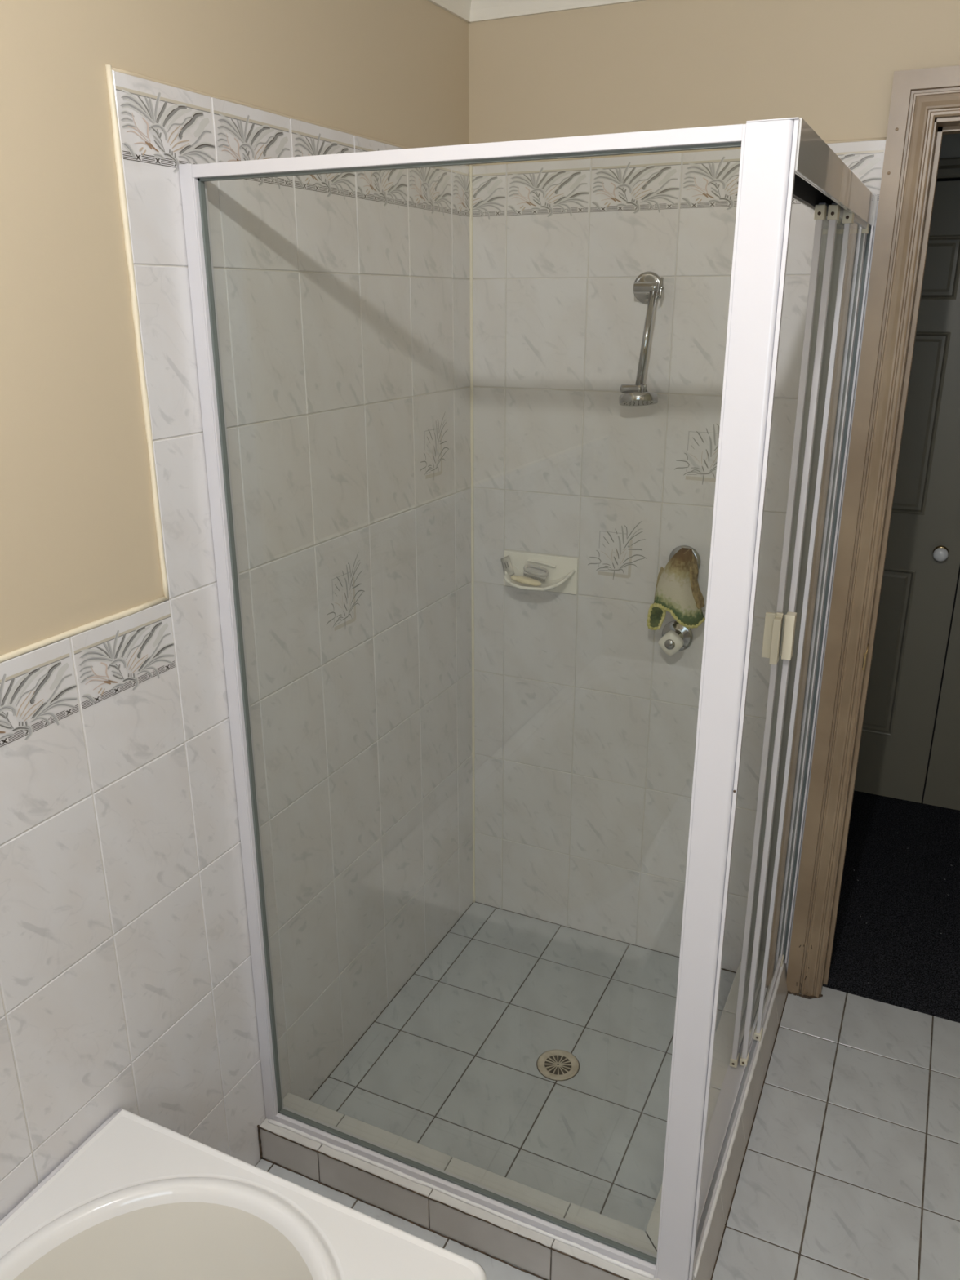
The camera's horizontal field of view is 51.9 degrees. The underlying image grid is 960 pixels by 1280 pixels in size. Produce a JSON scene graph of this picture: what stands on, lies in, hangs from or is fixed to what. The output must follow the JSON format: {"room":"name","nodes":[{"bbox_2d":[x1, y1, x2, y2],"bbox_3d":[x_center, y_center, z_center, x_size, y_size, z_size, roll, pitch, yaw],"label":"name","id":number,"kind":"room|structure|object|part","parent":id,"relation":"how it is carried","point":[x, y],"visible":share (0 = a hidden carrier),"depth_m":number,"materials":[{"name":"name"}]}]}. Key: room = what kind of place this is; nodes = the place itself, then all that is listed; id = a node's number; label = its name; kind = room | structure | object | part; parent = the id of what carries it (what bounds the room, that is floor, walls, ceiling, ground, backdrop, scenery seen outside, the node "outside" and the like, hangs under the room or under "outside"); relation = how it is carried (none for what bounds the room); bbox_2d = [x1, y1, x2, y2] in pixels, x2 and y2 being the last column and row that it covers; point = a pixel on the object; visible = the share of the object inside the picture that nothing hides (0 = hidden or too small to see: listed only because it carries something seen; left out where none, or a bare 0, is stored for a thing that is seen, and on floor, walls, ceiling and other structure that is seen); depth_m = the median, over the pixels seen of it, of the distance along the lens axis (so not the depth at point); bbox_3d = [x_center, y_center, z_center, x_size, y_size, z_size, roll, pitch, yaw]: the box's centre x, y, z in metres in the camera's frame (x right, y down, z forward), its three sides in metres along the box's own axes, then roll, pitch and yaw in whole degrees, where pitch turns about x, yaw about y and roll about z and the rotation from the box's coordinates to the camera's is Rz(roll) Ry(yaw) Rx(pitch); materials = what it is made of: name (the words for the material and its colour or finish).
{"room":"bathroom","nodes":[
{"label":"bathroom","id":0,"kind":"room"},
{"bbox_2d":[0,0,472,1220],"bbox_3d":[-0.702,0.079,1.270,0.122,2.406,3.180,9,21,24],"label":"wall","id":1,"kind":"structure","parent":0,"point":[343,300],"depth_m":1.65,"materials":[{"name":"white tile"}]},
{"bbox_2d":[427,0,471,22],"bbox_3d":[-0.642,-0.938,0.819,0.088,0.088,3.060,9,21,24],"label":"trim","id":2,"kind":"structure","parent":1,"relation":"attached to","point":[460,9],"depth_m":2.10,"materials":[{"name":"white paint"}]},
{"bbox_2d":[254,791,959,1279],"bbox_3d":[0.691,1.206,1.652,3.000,0.041,4.360,9,21,24],"label":"floor","id":3,"kind":"structure","parent":0,"point":[851,1168],"depth_m":2.23,"materials":[{"name":"tile"}]},
{"bbox_2d":[0,1107,486,1279],"bbox_3d":[-0.647,1.257,0.817,0.666,0.432,1.700,9,21,24],"label":"bathtub","id":4,"kind":"object","parent":3,"relation":"on","point":[140,1198],"visible":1,"depth_m":1.45,"materials":[{"name":"white ceramic"}]},
{"bbox_2d":[13,1202,313,1279],"bbox_3d":[-0.666,1.215,0.816,0.468,0.308,1.571,9,21,24],"label":"basin","id":5,"kind":"object","parent":4,"relation":"in","point":[124,1241],"depth_m":1.45,"materials":[{"name":"beige ceramic"}]},
{"bbox_2d":[257,902,788,1279],"bbox_3d":[0.171,0.938,2.257,0.897,0.098,1.013,9,21,24],"label":"shower curb","id":6,"kind":"object","parent":3,"relation":"on","point":[549,1256],"visible":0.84,"depth_m":1.88,"materials":[{"name":"tile"}]},
{"bbox_2d":[178,116,877,1279],"bbox_3d":[0.169,0.056,1.969,0.882,1.771,0.984,9,21,24],"label":"shower frame","id":7,"kind":"object","parent":6,"relation":"on","point":[782,161],"visible":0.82,"depth_m":1.44,"materials":[{"name":"white metal"}]},
{"bbox_3d":[-0.051,1.022,1.856,0.793,0.018,0.032,9,21,24],"label":"rail","id":8,"kind":"part","parent":7,"relation":"part of","materials":[{"name":"white metal"}]},
{"bbox_3d":[-0.055,-0.633,1.288,0.793,0.018,0.032,9,21,24],"label":"rail","id":9,"kind":"part","parent":7,"relation":"part of","materials":[{"name":"white metal"}]},
{"bbox_3d":[0.334,0.251,1.405,0.052,1.768,0.044,9,21,24],"label":"corner post","id":10,"kind":"part","parent":7,"relation":"part of","materials":[{"name":"white metal"}]},
{"bbox_2d":[729,202,828,1067],"bbox_3d":[0.625,0.053,2.030,0.030,1.720,0.446,9,21,24],"label":"sliding shower door","id":11,"kind":"structure","parent":7,"relation":"attached to","point":[773,626],"depth_m":1.80,"materials":[{"name":"clear glass"}]},
{"bbox_3d":[0.638,0.845,2.311,0.011,0.016,0.382,9,21,24],"label":"rail","id":12,"kind":"part","parent":11,"relation":"part of","materials":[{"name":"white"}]},
{"bbox_3d":[0.536,-0.004,1.811,0.030,0.094,0.028,9,21,24],"label":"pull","id":13,"kind":"part","parent":11,"relation":"part of","materials":[{"name":"beige plastic"}]},
{"bbox_3d":[0.635,-0.755,1.761,0.011,0.018,0.382,9,21,24],"label":"rail","id":14,"kind":"part","parent":11,"relation":"part of","materials":[{"name":"white plastic"}]},
{"bbox_2d":[739,203,844,1066],"bbox_3d":[0.653,0.054,2.026,0.020,1.720,0.430,9,21,24],"label":"sliding shower door","id":15,"kind":"structure","parent":7,"relation":"attached to","point":[792,620],"depth_m":1.83,"materials":[{"name":"clear glass"}]},
{"bbox_3d":[0.658,0.846,2.308,0.011,0.016,0.370,9,21,24],"label":"rail","id":16,"kind":"part","parent":15,"relation":"part of","materials":[{"name":"white"}]},
{"bbox_3d":[0.566,-0.007,1.811,0.020,0.086,0.024,9,21,24],"label":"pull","id":17,"kind":"part","parent":15,"relation":"part of","materials":[{"name":"beige plastic"}]},
{"bbox_3d":[0.655,-0.754,1.759,0.011,0.018,0.370,9,21,24],"label":"rail","id":18,"kind":"part","parent":15,"relation":"part of","materials":[{"name":"white plastic"}]},
{"bbox_2d":[753,208,869,1041],"bbox_3d":[0.688,0.039,2.069,0.016,1.720,0.319,9,21,24],"label":"sliding shower door","id":19,"kind":"structure","parent":7,"relation":"attached to","point":[855,232],"depth_m":1.99,"materials":[{"name":"clear glass"}]},
{"bbox_3d":[0.689,0.834,2.342,0.011,0.016,0.278,9,21,24],"label":"rail","id":20,"kind":"part","parent":19,"relation":"part of","materials":[{"name":"white metal"}]},
{"bbox_3d":[0.686,-0.766,1.793,0.011,0.018,0.278,9,21,24],"label":"rail","id":21,"kind":"part","parent":19,"relation":"part of","materials":[{"name":"white"}]},
{"bbox_3d":[0.539,-0.702,1.530,0.058,0.054,0.973,9,21,24],"label":"header rail","id":22,"kind":"part","parent":7,"relation":"part of","materials":[{"name":"silver metal"}]},
{"bbox_2d":[536,1049,579,1080],"bbox_3d":[0.179,0.978,2.266,0.099,0.009,0.099,9,21,24],"label":"floor drain","id":23,"kind":"object","parent":3,"relation":"on","point":[568,1067],"visible":1,"depth_m":2.26,"materials":[{"name":"beige plastic"}]},
{"bbox_2d":[468,0,959,972],"bbox_3d":[1.111,-0.194,2.056,2.650,2.406,0.126,9,21,24],"label":"wall","id":24,"kind":"structure","parent":0,"point":[584,727],"depth_m":2.27,"materials":[{"name":"white tile"}]},
{"bbox_2d":[503,550,578,594],"bbox_3d":[0.131,-0.156,2.434,0.198,0.092,0.106,9,21,24],"label":"soap dish","id":25,"kind":"object","parent":24,"relation":"attached to","point":[562,576],"visible":0.74,"depth_m":2.45,"materials":[{"name":"white ceramic"}]},
{"bbox_2d":[501,555,514,576],"bbox_3d":[0.069,-0.183,2.460,0.012,0.054,0.046,-12,22,-30],"label":"sachet","id":26,"kind":"object","parent":25,"relation":"in","point":[506,562],"visible":1,"depth_m":2.46,"materials":[{"name":"plastic"}]},
{"bbox_2d":[511,575,541,586],"bbox_3d":[0.113,-0.146,2.427,0.079,0.020,0.026,9,21,24],"label":"soap bar","id":27,"kind":"object","parent":25,"relation":"in","point":[523,580],"visible":1,"depth_m":2.42,"materials":[{"name":"beige wax"}]},
{"bbox_2d":[523,564,548,581],"bbox_3d":[0.140,-0.166,2.445,0.063,0.040,0.033,5,20,15],"label":"brush","id":28,"kind":"object","parent":25,"relation":"in","point":[535,571],"visible":1,"depth_m":2.44,"materials":[{"name":"white plastic"}]},
{"bbox_2d":[470,0,643,22],"bbox_3d":[1.069,-1.214,1.615,2.450,0.088,0.088,9,21,24],"label":"trim","id":29,"kind":"structure","parent":24,"relation":"attached to","point":[480,10],"depth_m":2.10,"materials":[{"name":"white paint"}]},
{"bbox_2d":[618,271,664,405],"bbox_3d":[0.354,-0.651,2.143,0.088,0.284,0.113,9,21,24],"label":"shower","id":30,"kind":"object","parent":24,"relation":"attached to","point":[648,287],"visible":1,"depth_m":2.13,"materials":[{"name":"silver metal"}]},
{"bbox_3d":[0.358,-0.649,2.123,0.046,0.197,0.017,-14,23,-34],"label":"arm","id":31,"kind":"part","parent":30,"relation":"part of","materials":[{"name":"silver metal"}]},
{"bbox_2d":[657,620,693,655],"bbox_3d":[0.459,0.000,2.339,0.076,0.076,0.072,9,21,24],"label":"tap","id":32,"kind":"object","parent":24,"relation":"attached to","point":[675,637],"visible":0.97,"depth_m":2.32,"materials":[{"name":"silver metal"}]},
{"bbox_3d":[0.453,0.005,2.326,0.058,0.058,0.039,9,21,24],"label":"knob","id":33,"kind":"part","parent":32,"relation":"part of","materials":[{"name":"white"}]},
{"bbox_2d":[668,545,700,568],"bbox_3d":[0.466,-0.175,2.280,0.076,0.076,0.062,9,21,24],"label":"tap","id":34,"kind":"object","parent":24,"relation":"attached to","point":[675,550],"visible":0.08,"depth_m":2.29,"materials":[{"name":"silver metal"}]},
{"bbox_2d":[647,547,705,630],"bbox_3d":[0.455,-0.111,2.267,0.127,0.191,0.068,9,21,24],"label":"cloth","id":35,"kind":"object","parent":34,"relation":"hanging from","point":[677,592],"visible":1,"depth_m":2.25,"materials":[{"name":"beige fabric"}]},
{"bbox_2d":[786,65,959,999],"bbox_3d":[1.227,-0.034,2.041,0.945,2.073,0.146,9,21,24],"label":"door frame","id":36,"kind":"structure","parent":24,"relation":"attached to","point":[925,105],"depth_m":2.08,"materials":[{"name":"beige paint"}]},
{"bbox_3d":[0.862,0.043,2.214,0.010,0.065,0.036,9,21,24],"label":"strike plate","id":37,"kind":"part","parent":36,"relation":"part of","materials":[{"name":"gold metal"}]},
{"bbox_2d":[921,133,959,799],"bbox_3d":[1.599,-0.565,3.081,3.000,2.400,0.098,9,21,24],"label":"wall","id":38,"kind":"structure","parent":0,"point":[950,147],"depth_m":2.86,"materials":[{"name":"grey paint"}]},
{"bbox_2d":[853,180,959,803],"bbox_3d":[1.308,-0.403,3.207,0.497,1.983,0.076,9,21,24],"label":"door","id":39,"kind":"structure","parent":38,"relation":"attached to","point":[922,561],"depth_m":3.19,"materials":[{"name":"grey paint"}]},
{"bbox_3d":[1.312,0.035,3.364,0.248,0.590,0.011,9,21,24],"label":"moulded panel","id":40,"kind":"part","parent":39,"relation":"part of","materials":[{"name":"grey paint"}]},
{"bbox_3d":[1.311,-0.682,3.117,0.248,0.560,0.011,9,21,24],"label":"moulded panel","id":41,"kind":"part","parent":39,"relation":"part of","materials":[{"name":"grey paint"}]},
{"bbox_3d":[1.310,-1.119,2.967,0.248,0.180,0.011,9,21,24],"label":"moulded panel","id":42,"kind":"part","parent":39,"relation":"part of","materials":[{"name":"grey paint"}]},
{"bbox_3d":[1.477,-0.278,3.160,0.047,0.047,0.015,9,21,24],"label":"knob","id":43,"kind":"part","parent":39,"relation":"part of","materials":[{"name":"gold metal"}]},
{"bbox_3d":[1.469,-0.272,3.143,0.044,0.044,0.026,9,21,24],"label":"porcelain knob","id":44,"kind":"part","parent":39,"relation":"part of","materials":[{"name":"white"}]},
{"bbox_2d":[923,573,959,810],"bbox_3d":[1.771,-0.340,3.021,0.498,1.983,0.037,9,21,24],"label":"door","id":45,"kind":"structure","parent":38,"relation":"attached to","point":[942,788],"depth_m":3.33,"materials":[{"name":"grey paint"}]},
{"bbox_2d":[937,157,959,178],"bbox_3d":[1.573,-1.336,2.762,3.000,0.054,0.023,9,21,24],"label":"trim","id":46,"kind":"structure","parent":38,"relation":"attached to","point":[948,167],"depth_m":2.85,"materials":[{"name":"grey paint"}]}
]}

